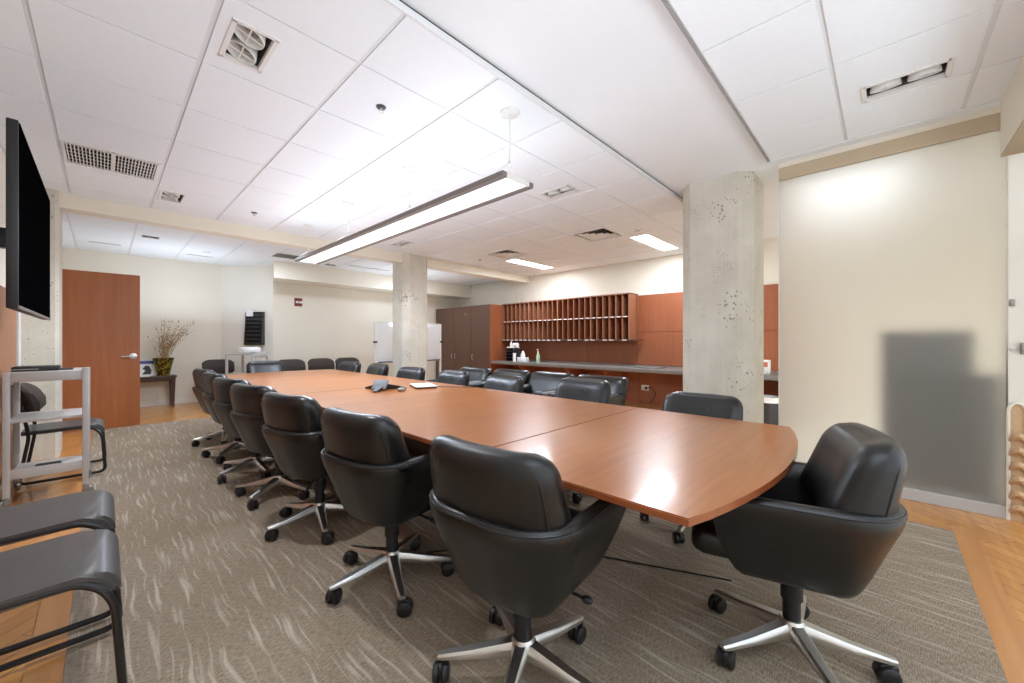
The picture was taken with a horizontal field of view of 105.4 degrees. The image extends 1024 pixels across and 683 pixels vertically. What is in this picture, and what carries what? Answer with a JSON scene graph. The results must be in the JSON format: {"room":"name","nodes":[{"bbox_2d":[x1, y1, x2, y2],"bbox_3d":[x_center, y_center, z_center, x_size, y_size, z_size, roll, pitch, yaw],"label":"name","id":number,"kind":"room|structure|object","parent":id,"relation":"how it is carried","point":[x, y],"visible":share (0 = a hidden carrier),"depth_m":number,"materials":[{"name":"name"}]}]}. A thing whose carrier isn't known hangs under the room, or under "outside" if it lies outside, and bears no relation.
{"room":"conference room","nodes":[
{"label":"conference room","id":0,"kind":"room"},
{"bbox_2d":[0,146,5,490],"bbox_3d":[-3.146,-0.275,2.136,12.100,2.950,0.120,0,0,44],"label":"wall","id":1,"kind":"structure","parent":0,"point":[2,155],"depth_m":3.17,"materials":[{"name":"white paint"}]},
{"bbox_2d":[0,285,15,485],"bbox_3d":[-2.769,0.340,1.879,4.600,1.520,0.030,0,0,44],"label":"wall panel","id":2,"kind":"object","parent":1,"relation":"attached to","point":[7,316],"visible":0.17,"depth_m":3.13,"materials":[{"name":"brown wood"}]},
{"bbox_2d":[12,311,20,469],"bbox_3d":[-4.470,-0.050,3.515,0.120,2.500,0.045,0,0,44],"label":"trim","id":3,"kind":"structure","parent":1,"relation":"attached to","point":[18,314],"depth_m":3.49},
{"bbox_2d":[0,117,50,319],"bbox_3d":[-3.227,-0.649,2.486,1.660,0.972,0.270,0,0,44],"label":"television","id":4,"kind":"object","parent":1,"relation":"attached to","point":[25,238],"visible":1,"depth_m":2.13,"materials":[{"name":"black plastic"}]},
{"bbox_2d":[21,188,61,460],"bbox_3d":[-4.905,-0.270,4.073,0.480,2.940,0.250,0,0,44],"label":"wall column","id":5,"kind":"structure","parent":0,"point":[41,340],"depth_m":3.96,"materials":[{"name":"concrete"}]},
{"bbox_2d":[62,247,220,401],"bbox_3d":[-6.686,-0.275,7.131,0.120,2.950,2.210,0,0,44],"label":"wall","id":6,"kind":"structure","parent":0,"point":[172,291],"depth_m":7.37,"materials":[{"name":"paint"}]},
{"bbox_2d":[62,269,139,432],"bbox_3d":[-5.619,0.134,5.226,0.104,2.117,0.920,0,0,44],"label":"door","id":7,"kind":"structure","parent":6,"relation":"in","point":[101,310],"depth_m":5.31,"materials":[{"name":"brown wood"}]},
{"bbox_2d":[140,398,197,406],"bbox_3d":[-6.638,1.155,7.085,0.012,0.090,2.210,0,0,44],"label":"baseboard","id":8,"kind":"structure","parent":6,"relation":"attached to","point":[185,400],"depth_m":7.27,"materials":[{"name":"white paint"}]},
{"bbox_2d":[221,265,272,374],"bbox_3d":[-5.364,-0.275,7.960,1.032,2.950,0.120,0,0,-1],"label":"wall","id":9,"kind":"structure","parent":0,"point":[243,287],"depth_m":7.90,"materials":[{"name":"white paint"}]},
{"bbox_2d":[244,312,264,344],"bbox_3d":[-5.185,-0.245,7.849,0.348,0.670,0.110,0,0,-1],"label":"rack","id":10,"kind":"object","parent":9,"relation":"attached to","point":[254,334],"visible":1,"depth_m":7.83,"materials":[{"name":"black plastic"}]},
{"bbox_2d":[62,212,499,284],"bbox_3d":[-3.615,-1.535,7.868,3.316,0.030,7.550,0,0,44],"label":"ceiling","id":11,"kind":"structure","parent":0,"point":[77,229],"depth_m":6.33,"materials":[{"name":"tile"}]},
{"bbox_2d":[271,253,298,259],"bbox_3d":[-4.056,-1.546,7.045,0.416,0.058,0.436,0,0,44],"label":"ceiling vent","id":12,"kind":"object","parent":11,"relation":"in","point":[280,255],"visible":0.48,"depth_m":7.05,"materials":[{"name":"white metal"}]},
{"bbox_2d":[59,192,529,283],"bbox_3d":[-2.294,-1.567,6.710,0.210,0.365,7.670,0,0,44],"label":"beam","id":13,"kind":"structure","parent":0,"point":[68,202],"depth_m":5.10,"materials":[{"name":"paint"}]},
{"bbox_2d":[0,0,682,276],"bbox_3d":[-0.572,-1.555,5.064,4.573,0.030,7.702,0,0,44],"label":"ceiling","id":14,"kind":"structure","parent":0,"point":[302,137],"depth_m":2.81,"materials":[{"name":"tile"}]},
{"bbox_2d":[60,139,160,181],"bbox_3d":[-3.459,-1.571,3.382,0.525,0.069,0.580,0,0,44],"label":"ceiling vent","id":15,"kind":"object","parent":14,"relation":"in","point":[68,148],"visible":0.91,"depth_m":3.38,"materials":[{"name":"white metal"}]},
{"bbox_2d":[157,190,187,203],"bbox_3d":[-3.648,-1.609,4.186,0.384,0.173,0.214,0,0,44],"label":"recessed light","id":16,"kind":"object","parent":14,"relation":"in","point":[164,195],"visible":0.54,"depth_m":4.21,"materials":[{"name":"white metal"}]},
{"bbox_2d":[218,17,280,73],"bbox_3d":[-1.387,-1.609,2.052,0.364,0.173,0.204,0,0,44],"label":"recessed light","id":17,"kind":"object","parent":14,"relation":"in","point":[245,45],"visible":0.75,"depth_m":2.06,"materials":[{"name":"white metal"}]},
{"bbox_2d":[376,104,385,113],"bbox_3d":[-0.863,-1.522,2.571,0.063,0.036,0.064,0,0,44],"label":"sprinkler","id":18,"kind":"object","parent":14,"relation":"attached to","point":[380,107],"visible":1,"depth_m":2.56,"materials":[{"name":"metal"}]},
{"bbox_2d":[390,240,413,246],"bbox_3d":[-1.749,-1.609,6.188,0.384,0.173,0.214,0,0,44],"label":"recessed light","id":19,"kind":"object","parent":14,"relation":"in","point":[401,243],"visible":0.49,"depth_m":6.21,"materials":[{"name":"white metal"}]},
{"bbox_2d":[295,107,532,264],"bbox_3d":[-1.365,-1.293,3.926,3.900,0.494,0.300,0,0,44],"label":"pendant lamp","id":20,"kind":"object","parent":14,"relation":"hanging from","point":[500,185],"visible":1,"depth_m":3.20,"materials":[{"name":"grey metal"}]},
{"bbox_2d":[301,245,355,262],"bbox_3d":[-2.305,-1.059,4.825,1.288,0.006,0.212,0,0,44],"label":"diffuser","id":21,"kind":"object","parent":20,"relation":"attached to","point":[336,251],"depth_m":4.78,"materials":[{"name":"white plastic"}]},
{"bbox_2d":[341,220,418,247],"bbox_3d":[-1.365,-1.059,3.926,1.288,0.006,0.212,0,0,44],"label":"diffuser","id":22,"kind":"object","parent":20,"relation":"attached to","point":[399,227],"depth_m":3.85,"materials":[{"name":"white plastic"}]},
{"bbox_2d":[403,178,525,223],"bbox_3d":[-0.425,-1.059,3.028,1.288,0.006,0.212,0,0,44],"label":"diffuser","id":23,"kind":"object","parent":20,"relation":"attached to","point":[498,189],"depth_m":2.94,"materials":[{"name":"white plastic"}]},
{"bbox_2d":[486,249,528,258],"bbox_3d":[-0.083,-1.591,6.968,0.550,0.108,0.560,0,0,44],"label":"ceiling vent","id":24,"kind":"object","parent":14,"relation":"in","point":[507,253],"visible":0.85,"depth_m":7.04,"materials":[{"name":"white metal"}]},
{"bbox_2d":[506,259,554,268],"bbox_3d":[0.381,-1.544,7.895,0.300,0.016,1.220,0,0,44],"label":"fluorescent panel","id":25,"kind":"object","parent":14,"relation":"attached to","point":[516,261],"visible":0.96,"depth_m":7.88,"materials":[{"name":"white plastic"}]},
{"bbox_2d":[540,184,580,198],"bbox_3d":[0.496,-1.609,4.043,0.374,0.173,0.214,0,0,44],"label":"recessed light","id":26,"kind":"object","parent":14,"relation":"in","point":[567,189],"visible":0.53,"depth_m":4.05,"materials":[{"name":"white metal"}]},
{"bbox_2d":[572,227,623,241],"bbox_3d":[1.247,-1.591,5.697,0.550,0.108,0.560,0,0,44],"label":"ceiling vent","id":27,"kind":"object","parent":14,"relation":"in","point":[595,234],"visible":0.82,"depth_m":5.77,"materials":[{"name":"white metal"}]},
{"bbox_2d":[629,234,679,250],"bbox_3d":[2.273,-1.544,6.169,0.300,0.016,1.220,0,0,44],"label":"fluorescent panel","id":28,"kind":"object","parent":14,"relation":"attached to","point":[647,239],"visible":0.96,"depth_m":6.14,"materials":[{"name":"white plastic"}]},
{"bbox_2d":[67,155,618,252],"bbox_3d":[-0.419,-1.805,4.917,12.000,0.090,7.670,0,0,44],"label":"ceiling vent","id":29,"kind":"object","parent":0,"point":[67,155],"depth_m":3.97,"materials":[{"name":"grey metal"}]},
{"bbox_2d":[273,282,457,379],"bbox_3d":[-3.256,-0.275,9.662,0.120,2.950,4.730,0,0,44],"label":"wall","id":30,"kind":"structure","parent":0,"point":[332,323],"depth_m":8.75,"materials":[{"name":"paint"}]},
{"bbox_2d":[294,298,301,305],"bbox_3d":[-4.516,-0.810,8.246,0.015,0.170,0.151,0,0,44],"label":"fire alarm","id":31,"kind":"object","parent":30,"relation":"attached to","point":[297,301],"visible":1,"depth_m":8.24,"materials":[{"name":"red plastic"}]},
{"bbox_2d":[273,260,471,298],"bbox_3d":[-3.037,-1.470,9.349,0.610,0.560,4.880,0,0,44],"label":"wall","id":32,"kind":"structure","parent":0,"point":[283,272],"depth_m":8.44,"materials":[{"name":"paint"}]},
{"bbox_2d":[393,254,426,380],"bbox_3d":[-1.889,-0.270,7.228,0.520,2.940,0.520,0,0,44],"label":"wall column","id":33,"kind":"structure","parent":0,"point":[409,276],"depth_m":7.01,"materials":[{"name":"concrete"}]},
{"bbox_2d":[0,402,1023,682],"bbox_3d":[-1.035,1.225,5.140,11.000,0.050,8.400,0,0,44],"label":"floor","id":34,"kind":"structure","parent":0,"point":[1002,540],"depth_m":2.46,"materials":[{"name":"brown wood"}]},
{"bbox_2d":[0,367,93,508],"bbox_3d":[-3.635,0.703,3.078,0.557,0.984,0.462,0,0,44],"label":"trolley","id":35,"kind":"object","parent":34,"relation":"on","point":[23,470],"visible":0.95,"depth_m":2.97,"materials":[{"name":"grey metal"}]},
{"bbox_2d":[8,367,83,382],"bbox_3d":[-3.630,0.266,3.068,0.492,0.070,0.380,0,0,44],"label":"shelf","id":36,"kind":"object","parent":35,"relation":"attached to","point":[77,373],"depth_m":2.90,"materials":[{"name":"grey metal"}]},
{"bbox_2d":[10,408,81,423],"bbox_3d":[-3.634,0.586,3.072,0.470,0.020,0.370,0,0,44],"label":"shelf","id":37,"kind":"object","parent":35,"relation":"attached to","point":[18,417],"depth_m":3.00,"materials":[{"name":"grey paint"}]},
{"bbox_2d":[10,455,81,479],"bbox_3d":[-3.628,0.961,3.067,0.487,0.070,0.370,0,0,44],"label":"shelf","id":38,"kind":"object","parent":35,"relation":"attached to","point":[23,470],"depth_m":2.95,"materials":[{"name":"silver metal"}]},
{"bbox_2d":[35,460,61,466],"bbox_3d":[-3.536,0.961,2.972,0.140,0.041,0.130,0,0,44],"label":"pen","id":39,"kind":"object","parent":35,"relation":"on","point":[59,461],"visible":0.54,"depth_m":2.98,"materials":[{"name":"black plastic"}]},
{"bbox_2d":[21,431,92,682],"bbox_3d":[-2.739,1.198,2.410,7.910,0.004,0.100,0,0,44],"label":"trim","id":40,"kind":"structure","parent":34,"relation":"on","point":[54,612],"depth_m":1.62,"materials":[{"name":"brown wood"}]},
{"bbox_2d":[0,490,115,655],"bbox_3d":[-2.066,0.775,1.659,0.500,0.818,0.554,0,0,44],"label":"chair","id":41,"kind":"object","parent":34,"relation":"on","point":[94,509],"visible":0.68,"depth_m":1.65,"materials":[{"name":"grey plastic"}]},
{"bbox_2d":[12,383,106,484],"bbox_3d":[-4.017,0.775,3.482,0.500,0.818,0.554,0,0,44],"label":"chair","id":42,"kind":"object","parent":34,"relation":"on","point":[32,399],"visible":0.75,"depth_m":3.39,"materials":[{"name":"black plastic"}]},
{"bbox_2d":[0,529,127,682],"bbox_3d":[-1.632,0.775,1.252,0.500,0.818,0.554,0,0,44],"label":"chair","id":43,"kind":"object","parent":34,"relation":"on","point":[82,560],"visible":1,"depth_m":1.28,"materials":[{"name":"grey plastic"}]},
{"bbox_2d":[140,374,176,406],"bbox_3d":[-6.549,0.917,6.897,0.360,0.565,0.920,0,0,44],"label":"console table","id":44,"kind":"object","parent":34,"relation":"on","point":[171,378],"visible":0.49,"depth_m":7.06,"materials":[{"name":"brown wood"}]},
{"bbox_2d":[140,360,155,375],"bbox_3d":[-6.522,0.498,6.968,0.073,0.276,0.240,0,0,44],"label":"picture book","id":45,"kind":"object","parent":44,"relation":"on","point":[147,368],"visible":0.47,"depth_m":6.97,"materials":[{"name":"white paper"}]},
{"bbox_2d":[142,366,151,374],"bbox_3d":[-6.515,0.526,6.954,0.035,0.157,0.130,0,0,44],"label":"picture","id":46,"kind":"object","parent":45,"relation":"attached to","point":[146,370],"depth_m":6.96,"materials":[{"name":"paper"}]},
{"bbox_2d":[152,358,173,375],"bbox_3d":[-6.316,0.475,7.068,0.304,0.320,0.304,0,0,44],"label":"vase","id":47,"kind":"object","parent":44,"relation":"on","point":[163,366],"visible":0.98,"depth_m":6.98,"materials":[{"name":"yellow ceramic"}]},
{"bbox_2d":[148,320,195,357],"bbox_3d":[-6.219,0.073,7.136,0.332,1.014,0.678,0,0,44],"label":"bunch","id":48,"kind":"object","parent":47,"relation":"in","point":[163,341],"visible":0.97,"depth_m":7.08,"materials":[{"name":"beige plant"}]},
{"bbox_2d":[202,359,234,373],"bbox_3d":[-5.534,0.775,7.392,0.554,0.818,0.500,0,0,44],"label":"chair","id":49,"kind":"object","parent":34,"relation":"on","point":[217,365],"visible":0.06,"depth_m":7.54,"materials":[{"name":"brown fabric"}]},
{"bbox_2d":[225,352,268,374],"bbox_3d":[-4.804,0.707,7.081,0.557,0.984,0.462,0,0,4],"label":"trolley","id":50,"kind":"object","parent":34,"relation":"on","point":[253,355],"visible":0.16,"depth_m":7.03,"materials":[{"name":"grey metal"}]},
{"bbox_2d":[228,353,266,357],"bbox_3d":[-4.793,0.270,7.077,0.492,0.070,0.380,0,0,4],"label":"shelf","id":51,"kind":"object","parent":50,"relation":"attached to","point":[253,355],"depth_m":7.05,"materials":[{"name":"grey paint"}]},
{"bbox_2d":[238,347,260,352],"bbox_3d":[-4.771,0.175,7.107,0.234,0.118,0.350,0,0,44],"label":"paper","id":52,"kind":"object","parent":50,"relation":"on","point":[241,349],"visible":1,"depth_m":7.02,"materials":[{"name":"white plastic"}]},
{"bbox_2d":[279,359,305,370],"bbox_3d":[-4.163,0.775,7.437,0.554,0.818,0.500,0,0,44],"label":"chair","id":53,"kind":"object","parent":34,"relation":"on","point":[289,364],"visible":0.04,"depth_m":7.62,"materials":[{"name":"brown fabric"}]},
{"bbox_2d":[308,358,334,369],"bbox_3d":[-3.776,0.775,7.842,0.554,0.818,0.500,0,0,44],"label":"chair","id":54,"kind":"object","parent":34,"relation":"on","point":[317,363],"visible":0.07,"depth_m":7.99,"materials":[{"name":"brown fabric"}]},
{"bbox_2d":[335,357,358,369],"bbox_3d":[-3.402,0.775,8.232,0.554,0.818,0.500,0,0,44],"label":"chair","id":55,"kind":"object","parent":34,"relation":"on","point":[338,361],"visible":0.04,"depth_m":8.34,"materials":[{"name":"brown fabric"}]},
{"bbox_2d":[373,322,442,372],"bbox_3d":[-2.229,0.398,8.522,0.600,1.565,1.720,0,0,44],"label":"whiteboard","id":56,"kind":"object","parent":34,"relation":"on","point":[383,331],"visible":0.59,"depth_m":8.17,"materials":[{"name":"white metal"}]},
{"bbox_2d":[378,359,439,362],"bbox_3d":[-2.196,0.445,8.490,0.068,0.020,1.500,0,0,44],"label":"tray","id":57,"kind":"object","parent":56,"relation":"on","point":[379,360],"depth_m":8.12,"materials":[{"name":"plastic"}]},
{"bbox_2d":[436,304,512,378],"bbox_3d":[-1.044,0.170,10.228,2.195,2.060,0.816,0,0,44],"label":"tall cabinet","id":58,"kind":"object","parent":34,"relation":"on","point":[471,336],"visible":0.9,"depth_m":9.67,"materials":[{"name":"brown wood"}]},
{"bbox_2d":[63,417,1007,682],"bbox_3d":[-1.398,1.197,3.813,7.910,0.006,3.780,0,0,44],"label":"carpet","id":59,"kind":"object","parent":34,"relation":"on","point":[205,597],"visible":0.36,"depth_m":1.73,"materials":[{"name":"grey carpet"}]},
{"bbox_2d":[191,368,228,446],"bbox_3d":[-3.368,0.757,4.603,0.625,0.873,0.651,0,0,38],"label":"chair","id":60,"kind":"object","parent":59,"relation":"on","point":[197,373],"visible":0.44,"depth_m":4.38,"materials":[{"name":"black leather"}]},
{"bbox_2d":[201,372,260,463],"bbox_3d":[-2.868,0.757,4.112,0.612,0.873,0.626,0,0,40],"label":"chair","id":61,"kind":"object","parent":59,"relation":"on","point":[207,378],"visible":0.41,"depth_m":3.87,"materials":[{"name":"black leather"}]},
{"bbox_2d":[212,377,273,483],"bbox_3d":[-2.314,0.757,3.537,0.597,0.873,0.656,0,0,31],"label":"chair","id":62,"kind":"object","parent":59,"relation":"on","point":[222,405],"visible":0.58,"depth_m":3.32,"materials":[{"name":"black leather"}]},
{"bbox_2d":[246,361,284,372],"bbox_3d":[-3.697,0.757,5.957,0.648,0.873,0.610,0,0,44],"label":"chair","id":63,"kind":"object","parent":59,"relation":"on","point":[253,366],"visible":0.17,"depth_m":6.03,"materials":[{"name":"black leather"}]},
{"bbox_2d":[229,383,312,510],"bbox_3d":[-1.798,0.757,3.065,0.603,0.873,0.627,0,0,30],"label":"chair","id":64,"kind":"object","parent":59,"relation":"on","point":[246,415],"visible":0.59,"depth_m":2.82,"materials":[{"name":"black leather"}]},
{"bbox_2d":[261,392,344,544],"bbox_3d":[-1.250,0.757,2.554,0.640,0.873,0.670,0,0,32],"label":"chair","id":65,"kind":"object","parent":59,"relation":"on","point":[292,431],"visible":0.71,"depth_m":2.29,"materials":[{"name":"black leather"}]},
{"bbox_2d":[337,361,360,372],"bbox_3d":[-2.743,0.767,6.147,0.611,0.853,0.650,0,0,34],"label":"chair","id":66,"kind":"object","parent":59,"relation":"on","point":[352,366],"visible":0.14,"depth_m":6.22,"materials":[{"name":"black leather"}]},
{"bbox_2d":[366,363,388,375],"bbox_3d":[-2.125,0.767,5.611,0.644,0.853,0.612,0,0,-44],"label":"chair","id":67,"kind":"object","parent":59,"relation":"on","point":[382,369],"visible":0.14,"depth_m":5.63,"materials":[{"name":"black leather"}]},
{"bbox_2d":[320,407,453,617],"bbox_3d":[-0.602,0.757,1.978,0.624,0.873,0.655,0,0,35],"label":"chair","id":68,"kind":"object","parent":59,"relation":"on","point":[368,463],"visible":0.94,"depth_m":1.73,"materials":[{"name":"black leather"}]},
{"bbox_2d":[396,366,424,380],"bbox_3d":[-1.461,0.772,4.971,0.611,0.843,0.639,0,0,40],"label":"chair","id":69,"kind":"object","parent":59,"relation":"on","point":[416,373],"visible":0.13,"depth_m":5.04,"materials":[{"name":"black leather"}]},
{"bbox_2d":[436,370,469,385],"bbox_3d":[-0.817,0.772,4.365,0.613,0.843,0.652,0,0,44],"label":"chair","id":70,"kind":"object","parent":59,"relation":"on","point":[455,377],"visible":0.13,"depth_m":4.42,"materials":[{"name":"black leather"}]},
{"bbox_2d":[427,367,492,381],"bbox_3d":[-0.810,0.811,5.983,0.730,0.765,0.830,0,0,44],"label":"lounge armchair","id":71,"kind":"object","parent":59,"relation":"on","point":[476,374],"visible":0.13,"depth_m":6.03,"materials":[{"name":"black leather"}]},
{"bbox_2d":[469,369,530,387],"bbox_3d":[-0.234,0.811,5.515,0.730,0.765,0.830,0,0,44],"label":"lounge armchair","id":72,"kind":"object","parent":59,"relation":"on","point":[525,374],"visible":0.16,"depth_m":5.60,"materials":[{"name":"black leather"}]},
{"bbox_2d":[483,374,523,392],"bbox_3d":[-0.227,0.772,3.783,0.626,0.843,0.624,0,0,-44],"label":"chair","id":73,"kind":"object","parent":59,"relation":"on","point":[511,383],"visible":0.07,"depth_m":3.86,"materials":[{"name":"black leather"}]},
{"bbox_2d":[225,369,797,526],"bbox_3d":[-1.212,0.827,3.628,6.255,0.734,1.490,0,0,44],"label":"conference table","id":74,"kind":"object","parent":59,"relation":"on","point":[687,470],"visible":0.6,"depth_m":1.89,"materials":[{"name":"brown wood"}]},
{"bbox_2d":[365,380,403,391],"bbox_3d":[-1.215,0.412,3.683,0.379,0.093,0.379,0,0,44],"label":"phone","id":75,"kind":"object","parent":74,"relation":"on","point":[378,385],"visible":0.98,"depth_m":3.59,"materials":[{"name":"black plastic"}]},
{"bbox_2d":[410,383,436,388],"bbox_3d":[-0.879,0.447,3.856,0.200,0.022,0.300,0,0,-26],"label":"closed laptop","id":76,"kind":"object","parent":74,"relation":"on","point":[415,385],"visible":1,"depth_m":3.78,"materials":[{"name":"plastic"}]},
{"bbox_2d":[428,435,625,682],"bbox_3d":[0.064,0.757,1.391,0.620,0.873,0.634,0,0,38],"label":"chair","id":77,"kind":"object","parent":59,"relation":"on","point":[505,522],"visible":1,"depth_m":1.16,"materials":[{"name":"black leather"}]},
{"bbox_2d":[523,371,574,395],"bbox_3d":[0.315,0.811,5.018,0.730,0.765,0.830,0,0,44],"label":"lounge armchair","id":78,"kind":"object","parent":59,"relation":"on","point":[540,382],"visible":0.2,"depth_m":5.20,"materials":[{"name":"black leather"}]},
{"bbox_2d":[426,550,731,580],"bbox_3d":[0.285,1.190,2.148,1.653,0.008,0.191,0,0,9],"label":"cable","id":79,"kind":"object","parent":59,"relation":"on","point":[437,550],"visible":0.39,"depth_m":2.05,"materials":[{"name":"black plastic"}]},
{"bbox_2d":[554,377,610,503],"bbox_3d":[0.467,0.760,3.165,0.612,0.868,0.651,0,0,42],"label":"chair","id":80,"kind":"object","parent":59,"relation":"on","point":[583,389],"visible":0.2,"depth_m":3.23,"materials":[{"name":"black leather"}]},
{"bbox_2d":[542,374,628,405],"bbox_3d":[0.864,0.811,4.521,0.730,0.765,0.830,0,0,44],"label":"lounge armchair","id":81,"kind":"object","parent":59,"relation":"on","point":[619,385],"visible":0.14,"depth_m":4.50,"materials":[{"name":"black leather"}]},
{"bbox_2d":[640,391,742,543],"bbox_3d":[1.157,0.780,2.489,0.620,0.828,0.626,0,0,44],"label":"chair","id":82,"kind":"object","parent":59,"relation":"on","point":[702,404],"visible":0.16,"depth_m":2.58,"materials":[{"name":"black leather"}]},
{"bbox_2d":[691,422,907,682],"bbox_3d":[1.052,0.757,1.490,0.645,0.873,0.604,0,0,29],"label":"chair","id":83,"kind":"object","parent":59,"relation":"on","point":[827,527],"visible":0.98,"depth_m":1.29,"materials":[{"name":"black leather"}]},
{"bbox_2d":[764,395,777,424],"bbox_3d":[3.515,0.984,5.356,0.336,0.432,0.336,0,0,44],"label":"waste bin","id":84,"kind":"object","parent":34,"relation":"on","point":[770,401],"visible":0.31,"depth_m":5.22,"materials":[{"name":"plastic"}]},
{"bbox_2d":[907,516,952,530],"bbox_3d":[-0.058,1.198,5.215,7.910,0.004,0.100,0,0,44],"label":"trim","id":85,"kind":"structure","parent":34,"relation":"on","point":[921,521],"depth_m":2.55,"materials":[{"name":"brown wood"}]},
{"bbox_2d":[951,526,1023,682],"bbox_3d":[1.497,1.198,1.045,0.100,0.004,3.980,0,0,44],"label":"trim","id":86,"kind":"structure","parent":34,"relation":"on","point":[1006,633],"depth_m":1.74,"materials":[{"name":"brown wood"}]},
{"bbox_2d":[458,237,777,371],"bbox_3d":[2.240,-0.275,7.763,10.690,2.950,0.120,0,0,44],"label":"wall","id":87,"kind":"structure","parent":0,"point":[659,275],"depth_m":8.01,"materials":[{"name":"paint"}]},
{"bbox_2d":[384,0,682,202],"bbox_3d":[1.079,-1.554,3.485,0.013,0.035,7.670,0,0,44],"label":"trim","id":88,"kind":"structure","parent":87,"relation":"attached to","point":[397,4],"depth_m":2.32,"materials":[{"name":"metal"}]},
{"bbox_2d":[513,284,777,405],"bbox_3d":[2.080,0.170,7.799,5.670,2.060,0.030,0,0,44],"label":"wall panel","id":89,"kind":"object","parent":87,"relation":"attached to","point":[660,316],"visible":0.18,"depth_m":7.28,"materials":[{"name":"brown wood"}]},
{"bbox_2d":[502,293,642,340],"bbox_3d":[1.124,-0.442,8.412,3.430,0.887,0.405,0,0,44],"label":"unit","id":90,"kind":"object","parent":89,"relation":"attached to","point":[609,317],"visible":1,"depth_m":8.15,"materials":[{"name":"brown wood"}]},
{"bbox_2d":[503,316,627,322],"bbox_3d":[1.065,-0.445,8.437,3.270,0.020,0.290,0,0,44],"label":"shelf","id":91,"kind":"object","parent":90,"relation":"attached to","point":[575,318],"depth_m":8.24,"materials":[{"name":"brown wood"}]},
{"bbox_2d":[505,339,642,340],"bbox_3d":[1.105,-0.009,8.392,3.430,0.022,0.340,0,0,44],"label":"shelf","id":92,"kind":"object","parent":90,"relation":"attached to","point":[505,339],"depth_m":8.07,"materials":[{"name":"brown wood"}]},
{"bbox_2d":[491,360,777,380],"bbox_3d":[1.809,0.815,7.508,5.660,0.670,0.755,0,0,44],"label":"countertop","id":93,"kind":"structure","parent":89,"relation":"attached to","point":[577,369],"depth_m":7.49,"materials":[{"name":"grey stone"}]},
{"bbox_2d":[506,348,520,360],"bbox_3d":[0.035,0.331,9.125,0.240,0.291,0.260,0,0,44],"label":"coffee maker","id":94,"kind":"object","parent":93,"relation":"on","point":[509,357],"visible":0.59,"depth_m":9.12,"materials":[{"name":"plastic"}]},
{"bbox_2d":[517,351,528,361],"bbox_3d":[0.246,0.355,8.825,0.260,0.250,0.120,0,0,44],"label":"tissue box","id":95,"kind":"object","parent":93,"relation":"on","point":[522,358],"visible":0.99,"depth_m":8.77,"materials":[{"name":"white paper"}]},
{"bbox_2d":[632,365,665,368],"bbox_3d":[2.409,0.468,6.862,0.500,0.025,0.250,0,0,44],"label":"document tray","id":96,"kind":"object","parent":93,"relation":"on","point":[638,366],"visible":0.96,"depth_m":6.83,"materials":[{"name":"grey metal"}]},
{"bbox_2d":[764,360,770,373],"bbox_3d":[3.599,0.380,5.676,0.260,0.200,0.120,0,0,44],"label":"carton","id":97,"kind":"object","parent":93,"relation":"on","point":[767,363],"visible":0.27,"depth_m":5.58,"materials":[{"name":"white cardboard"}]},
{"bbox_2d":[402,0,999,238],"bbox_3d":[2.234,-1.635,2.381,3.260,0.100,7.670,0,0,44],"label":"ceiling","id":98,"kind":"structure","parent":0,"point":[624,72],"depth_m":2.34,"materials":[{"name":"paint"}]},
{"bbox_2d":[683,171,763,422],"bbox_3d":[2.175,-0.193,4.029,0.649,2.785,0.630,0,0,44],"label":"wall column","id":99,"kind":"structure","parent":0,"point":[723,216],"depth_m":3.76,"materials":[{"name":"concrete"}]},
{"bbox_2d":[662,0,1023,160],"bbox_3d":[1.742,-1.555,0.679,3.052,0.030,4.548,0,0,44],"label":"ceiling","id":100,"kind":"structure","parent":0,"point":[795,72],"depth_m":2.12,"materials":[{"name":"tile"}]},
{"bbox_2d":[661,0,768,161],"bbox_3d":[0.647,-1.556,1.726,0.010,0.039,4.530,0,0,44],"label":"trim","id":101,"kind":"structure","parent":100,"relation":"attached to","point":[665,3],"depth_m":2.20,"materials":[{"name":"grey metal"}]},
{"bbox_2d":[861,57,954,103],"bbox_3d":[2.337,-1.609,2.321,0.384,0.173,0.209,0,0,44],"label":"recessed light","id":102,"kind":"object","parent":100,"relation":"in","point":[942,69],"visible":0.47,"depth_m":2.33,"materials":[{"name":"white metal"}]},
{"bbox_2d":[778,113,1005,518],"bbox_3d":[2.872,-0.172,3.075,1.287,2.745,0.045,0,0,44],"label":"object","id":103,"kind":"structure","parent":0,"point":[892,253],"depth_m":2.95,"materials":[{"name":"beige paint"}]},
{"bbox_2d":[778,106,999,168],"bbox_3d":[2.875,-1.565,3.074,1.292,0.040,0.042,0,0,44],"label":"trim","id":104,"kind":"structure","parent":103,"relation":"attached to","point":[995,110],"depth_m":2.98,"materials":[{"name":"paint"}]},
{"bbox_2d":[1000,55,1023,156],"bbox_3d":[2.439,-1.371,1.473,0.410,0.377,2.500,0,0,44],"label":"wall","id":105,"kind":"structure","parent":0,"point":[1012,103],"depth_m":2.30,"materials":[{"name":"paint"}]},
{"bbox_2d":[768,99,1001,162],"bbox_3d":[3.307,-1.560,2.324,3.030,0.049,0.010,0,0,44],"label":"trim","id":106,"kind":"structure","parent":105,"relation":"attached to","point":[963,109],"depth_m":2.83,"materials":[{"name":"paint"}]},
{"bbox_2d":[1006,153,1023,408],"bbox_3d":[3.999,-0.275,2.085,1.700,2.950,0.140,0,0,44],"label":"wall","id":107,"kind":"structure","parent":0,"point":[1014,163],"depth_m":2.60,"materials":[{"name":"white paint"}]},
{"bbox_2d":[1006,402,1023,522],"bbox_3d":[3.334,0.804,2.568,0.096,0.793,0.080,0,0,44],"label":"rack","id":108,"kind":"object","parent":107,"relation":"attached to","point":[1014,411],"visible":1,"depth_m":2.59,"materials":[{"name":"brown wood"}]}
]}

